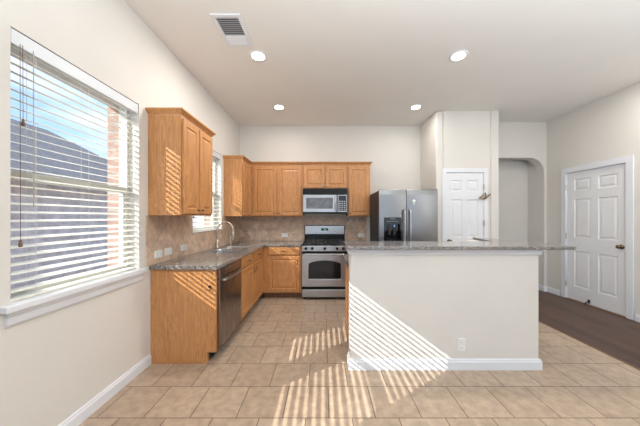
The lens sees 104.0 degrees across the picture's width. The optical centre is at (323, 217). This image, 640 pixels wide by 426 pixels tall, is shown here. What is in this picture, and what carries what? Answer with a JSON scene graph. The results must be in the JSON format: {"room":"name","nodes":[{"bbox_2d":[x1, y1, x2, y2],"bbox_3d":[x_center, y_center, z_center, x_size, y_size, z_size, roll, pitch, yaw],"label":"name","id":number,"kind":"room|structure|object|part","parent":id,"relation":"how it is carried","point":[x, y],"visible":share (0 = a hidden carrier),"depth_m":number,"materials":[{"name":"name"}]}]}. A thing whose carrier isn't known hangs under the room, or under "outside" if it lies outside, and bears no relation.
{"room":"kitchen","nodes":[
{"label":"kitchen","id":0,"kind":"room"},
{"bbox_2d":[11,47,210,266],"bbox_3d":[-1.810,-0.140,0.550,0.130,3.600,9.100,0,0,0],"label":"wall","id":1,"kind":"structure","parent":0,"point":[14,51],"depth_m":2.17,"materials":[{"name":"pink brick"}]},
{"bbox_2d":[0,0,238,425],"bbox_3d":[-1.677,-0.200,0.475,0.125,3.120,8.950,0,0,0],"label":"wall","id":2,"kind":"structure","parent":0,"point":[52,364],"depth_m":1.75,"materials":[{"name":"paint"}]},
{"bbox_2d":[0,43,146,327],"bbox_3d":[-1.673,-0.214,1.740,0.195,1.549,0.990,0,0,0],"label":"window","id":3,"kind":"structure","parent":2,"relation":"in","point":[23,310],"depth_m":1.70,"materials":[{"name":"plastic"}]},
{"bbox_3d":[-1.732,0.089,1.740,0.037,0.698,0.856,0,0,0],"label":"sash","id":4,"kind":"part","parent":3,"relation":"part of","materials":[{"name":"plastic"}]},
{"bbox_3d":[-1.639,0.467,1.740,0.129,0.038,0.990,0,0,0],"label":"sill","id":5,"kind":"part","parent":3,"relation":"part of","materials":[{"name":"white paint"}]},
{"bbox_2d":[11,28,137,301],"bbox_3d":[-1.648,-0.271,1.740,0.079,1.433,0.893,0,0,0],"label":"window blind","id":6,"kind":"object","parent":3,"relation":"attached to","point":[19,40],"visible":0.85,"depth_m":1.58,"materials":[{"name":"plastic"}]},
{"bbox_3d":[-1.618,-0.404,1.334,0.004,1.047,0.002,0,0,0],"label":"pull cord","id":7,"kind":"part","parent":6,"relation":"part of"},
{"bbox_3d":[-1.660,-0.251,1.740,0.056,1.373,0.642,0,0,0],"label":"ladder cord","id":8,"kind":"part","parent":6,"relation":"part of","materials":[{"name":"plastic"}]},
{"bbox_3d":[-1.660,0.438,1.740,0.052,0.016,0.880,0,0,0],"label":"rail","id":9,"kind":"part","parent":6,"relation":"part of","materials":[{"name":"plastic"}]},
{"bbox_2d":[58,354,150,425],"bbox_3d":[-1.607,1.312,-0.787,0.014,0.096,6.225,0,0,0],"label":"baseboard","id":10,"kind":"structure","parent":2,"relation":"attached to","point":[100,399],"depth_m":1.83,"materials":[{"name":"white paint"}]},
{"bbox_2d":[154,250,162,258],"bbox_3d":[-1.600,0.355,2.430,0.009,0.072,0.115,0,0,0],"label":"wall outlet","id":11,"kind":"object","parent":2,"relation":"attached to","point":[159,253],"visible":1,"depth_m":2.42,"materials":[{"name":"plastic"}]},
{"bbox_2d":[165,247,171,255],"bbox_3d":[-1.600,0.350,2.585,0.009,0.072,0.115,0,0,0],"label":"wall outlet","id":12,"kind":"object","parent":2,"relation":"attached to","point":[168,251],"visible":1,"depth_m":2.58,"materials":[{"name":"plastic"}]},
{"bbox_2d":[145,107,215,215],"bbox_3d":[-1.440,-0.508,2.618,0.347,0.977,0.707,0,0,0],"label":"upper cabinet","id":13,"kind":"object","parent":2,"relation":"attached to","point":[180,154],"visible":1,"depth_m":2.30,"materials":[{"name":"brown wood"}]},
{"bbox_3d":[-1.446,-0.971,2.618,0.335,0.052,0.707,0,0,0],"label":"crown","id":14,"kind":"part","parent":13,"relation":"part of","materials":[{"name":"brown wood"}]},
{"bbox_3d":[-1.303,-0.475,2.462,0.020,0.880,0.287,0,0,0],"label":"door","id":15,"kind":"part","parent":13,"relation":"part of","materials":[{"name":"brown wood"}]},
{"bbox_3d":[-1.303,-0.475,2.771,0.020,0.880,0.292,0,0,0],"label":"door","id":16,"kind":"part","parent":13,"relation":"part of","materials":[{"name":"brown wood"}]},
{"bbox_2d":[181,244,186,250],"bbox_3d":[-1.600,0.345,2.870,0.009,0.072,0.115,0,0,0],"label":"wall outlet","id":17,"kind":"object","parent":2,"relation":"attached to","point":[184,246],"visible":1,"depth_m":2.87,"materials":[{"name":"plastic"}]},
{"bbox_2d":[146,216,239,265],"bbox_3d":[-1.610,0.214,3.530,0.009,0.462,2.520,0,0,0],"label":"backsplash","id":18,"kind":"structure","parent":2,"relation":"attached to","point":[162,232],"depth_m":2.79,"materials":[{"name":"tile"}]},
{"bbox_2d":[193,156,221,232],"bbox_3d":[-1.681,-0.400,3.510,0.177,1.178,0.878,0,0,0],"label":"window","id":19,"kind":"structure","parent":2,"relation":"in","point":[214,160],"depth_m":3.93,"materials":[{"name":"plastic"}]},
{"bbox_3d":[-1.732,-0.114,3.510,0.037,0.563,0.836,0,0,0],"label":"sash","id":20,"kind":"part","parent":19,"relation":"part of","materials":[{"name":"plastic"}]},
{"bbox_2d":[193,151,220,230],"bbox_3d":[-1.649,-0.406,3.510,0.081,1.163,0.873,0,0,0],"label":"window blind","id":21,"kind":"object","parent":19,"relation":"attached to","point":[215,154],"visible":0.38,"depth_m":3.72,"materials":[{"name":"plastic"}]},
{"bbox_3d":[-1.660,0.168,3.510,0.052,0.016,0.860,0,0,0],"label":"rail","id":22,"kind":"part","parent":21,"relation":"part of","materials":[{"name":"plastic"}]},
{"bbox_3d":[-1.649,0.184,3.510,0.111,0.012,0.878,0,0,0],"label":"sill","id":23,"kind":"part","parent":19,"relation":"part of","materials":[{"name":"white paint"}]},
{"bbox_3d":[-1.738,-0.400,3.510,0.065,1.178,0.878,0,0,0],"label":"frame","id":24,"kind":"part","parent":19,"relation":"part of","materials":[{"name":"plastic"}]},
{"bbox_2d":[224,159,250,215],"bbox_3d":[-1.454,-0.482,4.262,0.321,0.925,0.434,0,0,0],"label":"upper cabinet","id":25,"kind":"object","parent":2,"relation":"attached to","point":[237,172],"visible":1,"depth_m":4.04,"materials":[{"name":"brown wood"}]},
{"bbox_3d":[-1.303,-0.475,4.258,0.020,0.880,0.365,0,0,0],"label":"door","id":26,"kind":"part","parent":25,"relation":"part of","materials":[{"name":"brown wood"}]},
{"bbox_2d":[223,155,371,164],"bbox_3d":[-0.367,-0.971,4.384,2.573,0.052,0.491,0,0,-8],"label":"crown molding","id":27,"kind":"structure","parent":25,"relation":"attached to","point":[243,157],"depth_m":4.48,"materials":[{"name":"brown wood"}]},
{"bbox_2d":[239,126,420,240],"bbox_3d":[0.172,-0.200,4.875,3.575,3.120,0.150,0,0,0],"label":"wall","id":28,"kind":"structure","parent":0,"point":[394,152],"depth_m":4.80,"materials":[{"name":"paint"}]},
{"bbox_2d":[251,165,303,215],"bbox_3d":[-0.843,-0.482,4.625,0.942,0.925,0.347,0,0,0],"label":"upper cabinet","id":29,"kind":"object","parent":28,"relation":"attached to","point":[276,190],"visible":0.98,"depth_m":4.48,"materials":[{"name":"brown wood"}]},
{"bbox_3d":[-1.054,-0.475,4.488,0.417,0.880,0.020,0,0,0],"label":"door","id":30,"kind":"part","parent":29,"relation":"part of","materials":[{"name":"brown wood"}]},
{"bbox_3d":[-0.608,-0.475,4.488,0.415,0.880,0.020,0,0,0],"label":"door","id":31,"kind":"part","parent":29,"relation":"part of","materials":[{"name":"brown wood"}]},
{"bbox_2d":[240,217,365,240],"bbox_3d":[-0.397,0.214,4.795,2.434,0.462,0.009,0,0,0],"label":"backsplash","id":32,"kind":"structure","parent":28,"relation":"attached to","point":[251,228],"depth_m":4.79,"materials":[{"name":"tile"}]},
{"bbox_2d":[303,165,346,188],"bbox_3d":[0.029,-0.730,4.625,0.798,0.430,0.347,0,0,0],"label":"upper cabinet","id":33,"kind":"object","parent":28,"relation":"attached to","point":[314,176],"visible":0.99,"depth_m":4.48,"materials":[{"name":"brown wood"}]},
{"bbox_3d":[-0.166,-0.723,4.488,0.372,0.385,0.020,0,0,0],"label":"door","id":34,"kind":"part","parent":33,"relation":"part of","materials":[{"name":"brown wood"}]},
{"bbox_2d":[303,189,346,213],"bbox_3d":[0.029,-0.293,4.572,0.790,0.437,0.434,0,0,0],"label":"microwave oven","id":35,"kind":"object","parent":33,"relation":"attached to","point":[315,201],"visible":1,"depth_m":4.40,"materials":[{"name":"silver metal"}]},
{"bbox_3d":[-0.064,-0.247,4.408,0.592,0.305,0.024,0,0,0],"label":"door","id":36,"kind":"part","parent":35,"relation":"part of","materials":[{"name":"silver metal"}]},
{"bbox_3d":[0.330,-0.247,4.409,0.164,0.305,0.022,0,0,0],"label":"control panel","id":37,"kind":"part","parent":35,"relation":"part of","materials":[{"name":"silver metal"}]},
{"bbox_3d":[0.226,-0.723,4.488,0.372,0.385,0.020,0,0,0],"label":"door","id":38,"kind":"part","parent":33,"relation":"part of","materials":[{"name":"brown wood"}]},
{"bbox_2d":[346,165,369,215],"bbox_3d":[0.634,-0.482,4.625,0.408,0.925,0.347,0,0,0],"label":"upper cabinet","id":39,"kind":"object","parent":28,"relation":"attached to","point":[358,176],"visible":0.97,"depth_m":4.48,"materials":[{"name":"brown wood"}]},
{"bbox_2d":[79,290,639,425],"bbox_3d":[1.175,1.410,0.550,6.150,0.100,9.100,0,0,0],"label":"floor","id":40,"kind":"structure","parent":0,"point":[284,363],"depth_m":2.04,"materials":[{"name":"tile"}]},
{"bbox_2d":[151,270,216,363],"bbox_3d":[-1.311,0.922,2.349,0.606,0.875,0.046,0,0,0],"label":"end panel","id":41,"kind":"object","parent":40,"relation":"on","point":[183,310],"visible":0.85,"depth_m":2.33,"materials":[{"name":"brown wood"}]},
{"bbox_2d":[209,259,241,359],"bbox_3d":[-1.271,0.925,2.687,0.678,0.870,0.622,0,0,0],"label":"dishwasher","id":42,"kind":"object","parent":40,"relation":"on","point":[228,276],"visible":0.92,"depth_m":2.56,"materials":[{"name":"silver metal"}]},
{"bbox_2d":[217,270,217,349],"bbox_3d":[-1.310,0.875,2.687,0.600,0.770,0.622,0,0,0],"label":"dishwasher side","id":43,"kind":"object","parent":42,"relation":"in","point":[217,270],"depth_m":2.38,"materials":[{"name":"black metal"}]},
{"bbox_3d":[-0.997,0.917,2.688,0.026,0.655,0.615,0,0,0],"label":"door","id":44,"kind":"part","parent":42,"relation":"part of","materials":[{"name":"silver metal"}]},
{"bbox_3d":[-0.996,0.539,2.688,0.028,0.094,0.615,0,0,0],"label":"control panel","id":45,"kind":"part","parent":42,"relation":"part of","materials":[{"name":"silver metal"}]},
{"bbox_3d":[-0.958,0.608,2.688,0.052,0.022,0.536,0,0,0],"label":"handle","id":46,"kind":"part","parent":42,"relation":"part of","materials":[{"name":"silver metal"}]},
{"bbox_2d":[241,248,262,319],"bbox_3d":[-1.285,0.922,3.593,0.656,0.875,1.182,0,0,0],"label":"base cabinet","id":47,"kind":"object","parent":40,"relation":"on","point":[251,264],"visible":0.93,"depth_m":3.43,"materials":[{"name":"brown wood"}]},
{"bbox_2d":[149,241,303,269],"bbox_3d":[-0.990,0.465,3.554,1.248,0.038,2.489,0,0,0],"label":"countertop","id":48,"kind":"structure","parent":47,"relation":"on","point":[201,260],"depth_m":2.79,"materials":[{"name":"stone"}]},
{"bbox_2d":[215,221,234,247],"bbox_3d":[-1.446,0.249,3.700,0.277,0.393,0.136,0,0,0],"label":"kitchen faucet","id":49,"kind":"object","parent":48,"relation":"on","point":[229,223],"visible":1,"depth_m":3.66,"materials":[{"name":"silver metal"}]},
{"bbox_3d":[-1.442,0.189,3.670,0.258,0.273,0.029,0,0,-4],"label":"spout","id":50,"kind":"part","parent":49,"relation":"part of","materials":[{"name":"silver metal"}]},
{"bbox_2d":[205,246,251,252],"bbox_3d":[-1.315,0.545,3.520,0.412,0.190,0.792,0,0,0],"label":"sink","id":51,"kind":"object","parent":48,"relation":"in","point":[227,249],"visible":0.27,"depth_m":3.53,"materials":[{"name":"metal"}]},
{"bbox_3d":[-1.315,0.545,3.334,0.412,0.190,0.421,0,0,0],"label":"bowl","id":52,"kind":"part","parent":51,"relation":"part of","materials":[{"name":"metal"}]},
{"bbox_3d":[-1.315,0.530,3.734,0.412,0.160,0.364,0,0,0],"label":"bowl","id":53,"kind":"part","parent":51,"relation":"part of","materials":[{"name":"metal"}]},
{"bbox_3d":[-0.998,0.561,3.290,0.020,0.127,0.510,0,0,0],"label":"drawer","id":54,"kind":"part","parent":47,"relation":"part of","materials":[{"name":"brown wood"}]},
{"bbox_3d":[-0.998,0.940,3.290,0.020,0.590,0.510,0,0,0],"label":"door","id":55,"kind":"part","parent":47,"relation":"part of","materials":[{"name":"brown wood"}]},
{"bbox_3d":[-0.998,0.561,3.830,0.020,0.127,0.510,0,0,0],"label":"drawer","id":56,"kind":"part","parent":47,"relation":"part of","materials":[{"name":"brown wood"}]},
{"bbox_3d":[-0.998,0.940,3.830,0.020,0.590,0.510,0,0,0],"label":"door","id":57,"kind":"part","parent":47,"relation":"part of","materials":[{"name":"brown wood"}]},
{"bbox_2d":[263,246,301,296],"bbox_3d":[-0.688,0.922,4.460,0.640,0.875,0.656,0,0,0],"label":"base cabinet","id":58,"kind":"object","parent":40,"relation":"on","point":[282,266],"visible":0.94,"depth_m":4.16,"materials":[{"name":"brown wood"}]},
{"bbox_3d":[-0.660,0.561,4.173,0.530,0.127,0.020,0,0,0],"label":"drawer","id":59,"kind":"part","parent":58,"relation":"part of","materials":[{"name":"brown wood"}]},
{"bbox_3d":[-0.660,0.940,4.173,0.530,0.590,0.020,0,0,0],"label":"door","id":60,"kind":"part","parent":58,"relation":"part of","materials":[{"name":"brown wood"}]},
{"bbox_2d":[302,225,347,298],"bbox_3d":[0.021,0.752,4.426,0.770,1.215,0.717,0,0,0],"label":"gas range","id":61,"kind":"object","parent":40,"relation":"on","point":[323,248],"visible":0.96,"depth_m":4.12,"materials":[{"name":"silver metal"}]},
{"bbox_3d":[0.021,0.604,4.093,0.725,0.026,0.051,0,0,0],"label":"handle","id":62,"kind":"part","parent":61,"relation":"part of","materials":[{"name":"silver metal"}]},
{"bbox_2d":[302,241,344,245],"bbox_3d":[0.021,0.455,4.412,0.770,0.018,0.575,0,0,0],"label":"cooktop","id":63,"kind":"object","parent":61,"relation":"in","point":[324,243],"depth_m":4.13,"materials":[{"name":"black metal"}]},
{"bbox_3d":[0.021,0.870,4.133,0.754,0.536,0.033,0,0,0],"label":"oven door","id":64,"kind":"part","parent":61,"relation":"part of","materials":[{"name":"silver metal"}]},
{"bbox_3d":[0.021,1.252,4.133,0.754,0.125,0.031,0,0,0],"label":"drawer","id":65,"kind":"part","parent":61,"relation":"part of","materials":[{"name":"silver metal"}]},
{"bbox_3d":[0.021,0.513,4.135,0.762,0.093,0.030,0,0,0],"label":"control panel","id":66,"kind":"part","parent":61,"relation":"part of","materials":[{"name":"silver metal"}]},
{"bbox_3d":[0.021,0.235,4.697,0.738,0.160,0.014,0,0,0],"label":"clock panel","id":67,"kind":"part","parent":61,"relation":"part of","materials":[{"name":"silver metal"}]},
{"bbox_3d":[0.021,0.585,4.133,0.754,0.034,0.031,0,0,0],"label":"door","id":68,"kind":"part","parent":61,"relation":"part of","materials":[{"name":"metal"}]},
{"bbox_2d":[346,264,348,346],"bbox_3d":[0.641,0.922,2.700,0.758,0.875,0.656,0,0,0],"label":"base cabinet","id":69,"kind":"object","parent":40,"relation":"on","point":[347,268],"visible":0.03,"depth_m":2.73,"materials":[{"name":"brown wood"}]},
{"bbox_2d":[343,254,348,267],"bbox_3d":[1.022,0.465,2.703,1.567,0.038,0.654,0,0,0],"label":"countertop","id":70,"kind":"structure","parent":69,"relation":"on","point":[345,256],"depth_m":2.72,"materials":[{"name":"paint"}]},
{"bbox_2d":[370,189,437,240],"bbox_3d":[1.260,0.471,4.050,0.868,1.778,0.821,0,0,0],"label":"refrigerator","id":71,"kind":"object","parent":40,"relation":"on","point":[394,216],"visible":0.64,"depth_m":3.69,"materials":[{"name":"silver metal"}]},
{"bbox_3d":[1.025,0.441,3.719,0.398,1.718,0.062,0,0,0],"label":"freezer door","id":72,"kind":"part","parent":71,"relation":"part of","materials":[{"name":"silver metal"}]},
{"bbox_3d":[1.192,0.340,3.671,0.026,0.935,0.064,0,0,0],"label":"handle","id":73,"kind":"part","parent":71,"relation":"part of","materials":[{"name":"silver metal"}]},
{"bbox_3d":[1.272,0.340,3.671,0.026,0.935,0.064,0,0,0],"label":"handle","id":74,"kind":"part","parent":71,"relation":"part of","materials":[{"name":"silver metal"}]},
{"bbox_3d":[1.463,0.441,3.719,0.462,1.718,0.062,0,0,0],"label":"fridge door","id":75,"kind":"part","parent":71,"relation":"part of","materials":[{"name":"silver metal"}]},
{"bbox_2d":[538,320,639,369],"bbox_3d":[2.825,1.357,0.100,0.020,0.006,8.000,0,0,0],"label":"trim","id":76,"kind":"structure","parent":40,"relation":"on","point":[538,320],"depth_m":2.61,"materials":[{"name":"brown wood"}]},
{"bbox_2d":[124,0,639,125],"bbox_3d":[1.175,-1.810,0.500,6.150,0.100,9.200,0,0,0],"label":"ceiling","id":77,"kind":"structure","parent":0,"point":[328,62],"depth_m":2.73,"materials":[{"name":"paint"}]},
{"bbox_2d":[210,14,252,46],"bbox_3d":[-0.850,-1.753,2.357,0.264,0.013,0.405,0,0,0],"label":"ceiling vent","id":78,"kind":"object","parent":77,"relation":"in","point":[232,28],"visible":1,"depth_m":2.34,"materials":[{"name":"white metal"}]},
{"bbox_2d":[249,50,266,61],"bbox_3d":[-0.710,-1.752,2.720,0.188,0.014,0.188,0,0,0],"label":"recessed light","id":79,"kind":"object","parent":77,"relation":"in","point":[257,55],"visible":1,"depth_m":2.70,"materials":[{"name":"white paint"}]},
{"bbox_2d":[252,53,263,59],"bbox_3d":[-0.710,-1.748,2.720,0.131,0.005,0.131,0,0,-28],"label":"diffuser","id":80,"kind":"object","parent":79,"relation":"attached to","point":[255,56],"depth_m":2.71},
{"bbox_2d":[273,104,284,109],"bbox_3d":[-0.710,-1.752,3.980,0.188,0.014,0.188,0,0,0],"label":"recessed light","id":81,"kind":"object","parent":77,"relation":"in","point":[277,106],"visible":1,"depth_m":3.97,"materials":[{"name":"white paint"}]},
{"bbox_2d":[410,104,421,109],"bbox_3d":[1.470,-1.752,3.980,0.188,0.014,0.188,0,0,0],"label":"recessed light","id":82,"kind":"object","parent":77,"relation":"in","point":[417,106],"visible":1,"depth_m":3.97,"materials":[{"name":"white paint"}]},
{"bbox_2d":[449,50,468,61],"bbox_3d":[1.470,-1.752,2.720,0.188,0.014,0.188,0,0,0],"label":"recessed light","id":83,"kind":"object","parent":77,"relation":"in","point":[459,55],"visible":1,"depth_m":2.70,"materials":[{"name":"white paint"}]},
{"bbox_2d":[452,53,465,59],"bbox_3d":[1.470,-1.748,2.720,0.131,0.005,0.131,0,0,28],"label":"diffuser","id":84,"kind":"object","parent":83,"relation":"attached to","point":[455,56],"depth_m":2.71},
{"bbox_2d":[421,111,442,240],"bbox_3d":[1.920,-0.200,4.465,0.120,3.120,0.669,0,0,0],"label":"wall","id":85,"kind":"structure","parent":0,"point":[432,129],"depth_m":4.23,"materials":[{"name":"paint"}]},
{"bbox_2d":[349,240,537,358],"bbox_3d":[1.085,0.823,2.705,1.699,1.075,0.930,0,0,0],"label":"wall","id":86,"kind":"structure","parent":0,"point":[401,306],"depth_m":2.24,"materials":[{"name":"paint"}]},
{"bbox_2d":[347,352,542,369],"bbox_3d":[1.085,1.312,2.697,1.729,0.096,0.945,0,0,0],"label":"baseboard","id":87,"kind":"structure","parent":86,"relation":"attached to","point":[353,364],"depth_m":2.23,"materials":[{"name":"white paint"}]},
{"bbox_2d":[346,248,543,254],"bbox_3d":[1.085,0.311,2.695,1.739,0.053,0.950,0,0,0],"label":"trim","id":88,"kind":"structure","parent":86,"relation":"attached to","point":[350,252],"depth_m":2.23,"materials":[{"name":"white paint"}]},
{"bbox_2d":[343,237,575,249],"bbox_3d":[1.214,0.268,2.696,2.003,0.030,1.042,0,0,0],"label":"bar","id":89,"kind":"object","parent":86,"relation":"on","point":[481,243],"visible":1,"depth_m":2.26,"materials":[{"name":"stone"}]},
{"bbox_2d":[457,338,464,350],"bbox_3d":[1.232,1.138,2.235,0.070,0.115,0.009,0,0,0],"label":"wall outlet","id":90,"kind":"object","parent":86,"relation":"attached to","point":[460,341],"visible":1,"depth_m":2.23,"materials":[{"name":"plastic"}]},
{"bbox_2d":[443,111,489,237],"bbox_3d":[2.370,-0.200,4.190,0.780,3.120,0.120,0,0,0],"label":"wall","id":91,"kind":"structure","parent":0,"point":[466,134],"depth_m":4.13,"materials":[{"name":"paint"}]},
{"bbox_2d":[442,169,487,240],"bbox_3d":[2.330,0.277,4.152,0.753,2.166,0.177,0,0,0],"label":"door","id":92,"kind":"structure","parent":91,"relation":"in","point":[464,215],"depth_m":4.13,"materials":[{"name":"white paint"}]},
{"bbox_2d":[479,192,489,198],"bbox_3d":[2.634,-0.355,4.091,0.192,0.118,0.039,0,0,0],"label":"door latch","id":93,"kind":"structure","parent":92,"relation":"attached to","point":[485,196],"depth_m":4.08,"materials":[{"name":"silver metal"}]},
{"bbox_2d":[490,111,498,238],"bbox_3d":[2.820,-0.200,4.552,0.130,3.120,0.894,0,0,0],"label":"wall pillar","id":94,"kind":"structure","parent":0,"point":[494,115],"depth_m":4.11,"materials":[{"name":"paint"}]},
{"bbox_2d":[499,160,527,241],"bbox_3d":[3.570,-0.200,5.035,1.360,3.120,0.129,0,0,0],"label":"wall niche","id":95,"kind":"object","parent":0,"point":[513,174],"visible":0.07,"depth_m":4.97,"materials":[{"name":"paint"}]},
{"bbox_2d":[499,122,546,285],"bbox_3d":[3.570,-0.200,4.680,1.360,3.120,0.160,0,0,0],"label":"wall","id":96,"kind":"structure","parent":0,"point":[527,141],"depth_m":4.60,"materials":[{"name":"paint"}]},
{"bbox_2d":[538,284,560,295],"bbox_3d":[3.505,1.312,4.650,1.210,0.096,0.640,0,0,0],"label":"baseboard","id":97,"kind":"structure","parent":96,"relation":"attached to","point":[542,288],"depth_m":4.53,"materials":[{"name":"white paint"}]},
{"bbox_2d":[528,161,536,242],"bbox_3d":[4.155,-0.200,4.865,0.190,3.120,0.209,0,0,0],"label":"wall","id":98,"kind":"structure","parent":0,"point":[532,175],"depth_m":4.86,"materials":[{"name":"paint"}]},
{"bbox_2d":[547,82,639,319],"bbox_3d":[4.180,-0.200,0.300,0.140,3.120,8.600,0,0,0],"label":"wall","id":99,"kind":"structure","parent":0,"point":[608,127],"depth_m":3.81,"materials":[{"name":"paint"}]},
{"bbox_2d":[564,297,625,317],"bbox_3d":[4.138,1.355,3.808,0.125,0.010,0.859,0,0,0],"label":"trim","id":100,"kind":"structure","parent":99,"relation":"attached to","point":[564,297],"depth_m":3.75,"materials":[{"name":"brown wood"}]},
{"bbox_2d":[561,155,633,319],"bbox_3d":[4.139,0.264,3.808,0.162,2.193,1.011,0,0,0],"label":"door","id":101,"kind":"structure","parent":99,"relation":"in","point":[597,198],"depth_m":3.73,"materials":[{"name":"white paint"}]},
{"bbox_3d":[4.091,0.405,3.455,0.066,0.064,0.064,0,0,0],"label":"handle","id":102,"kind":"part","parent":101,"relation":"part of","materials":[{"name":"brown metal"}]},
{"bbox_2d":[635,314,639,321],"bbox_3d":[4.102,1.312,-0.307,0.014,0.096,7.185,0,0,0],"label":"baseboard","id":103,"kind":"structure","parent":99,"relation":"attached to","point":[637,316],"depth_m":3.26,"materials":[{"name":"white paint"}]},
{"label":"outside","id":104,"kind":"structure","parent":0,"visible":0},
{"bbox_3d":[-20.965,1.710,5.000,38.070,0.100,70.000,0,0,0],"label":"ground","id":105,"kind":"structure","parent":104,"visible":0},
{"bbox_2d":[11,119,106,288],"bbox_3d":[-9.550,-0.690,5.650,7.000,4.700,10.400,0,0,0],"label":"neighbouring house","id":106,"kind":"structure","parent":105,"relation":"on","point":[15,129],"depth_m":6.40,"materials":[{"name":"grey brick"}]}
]}

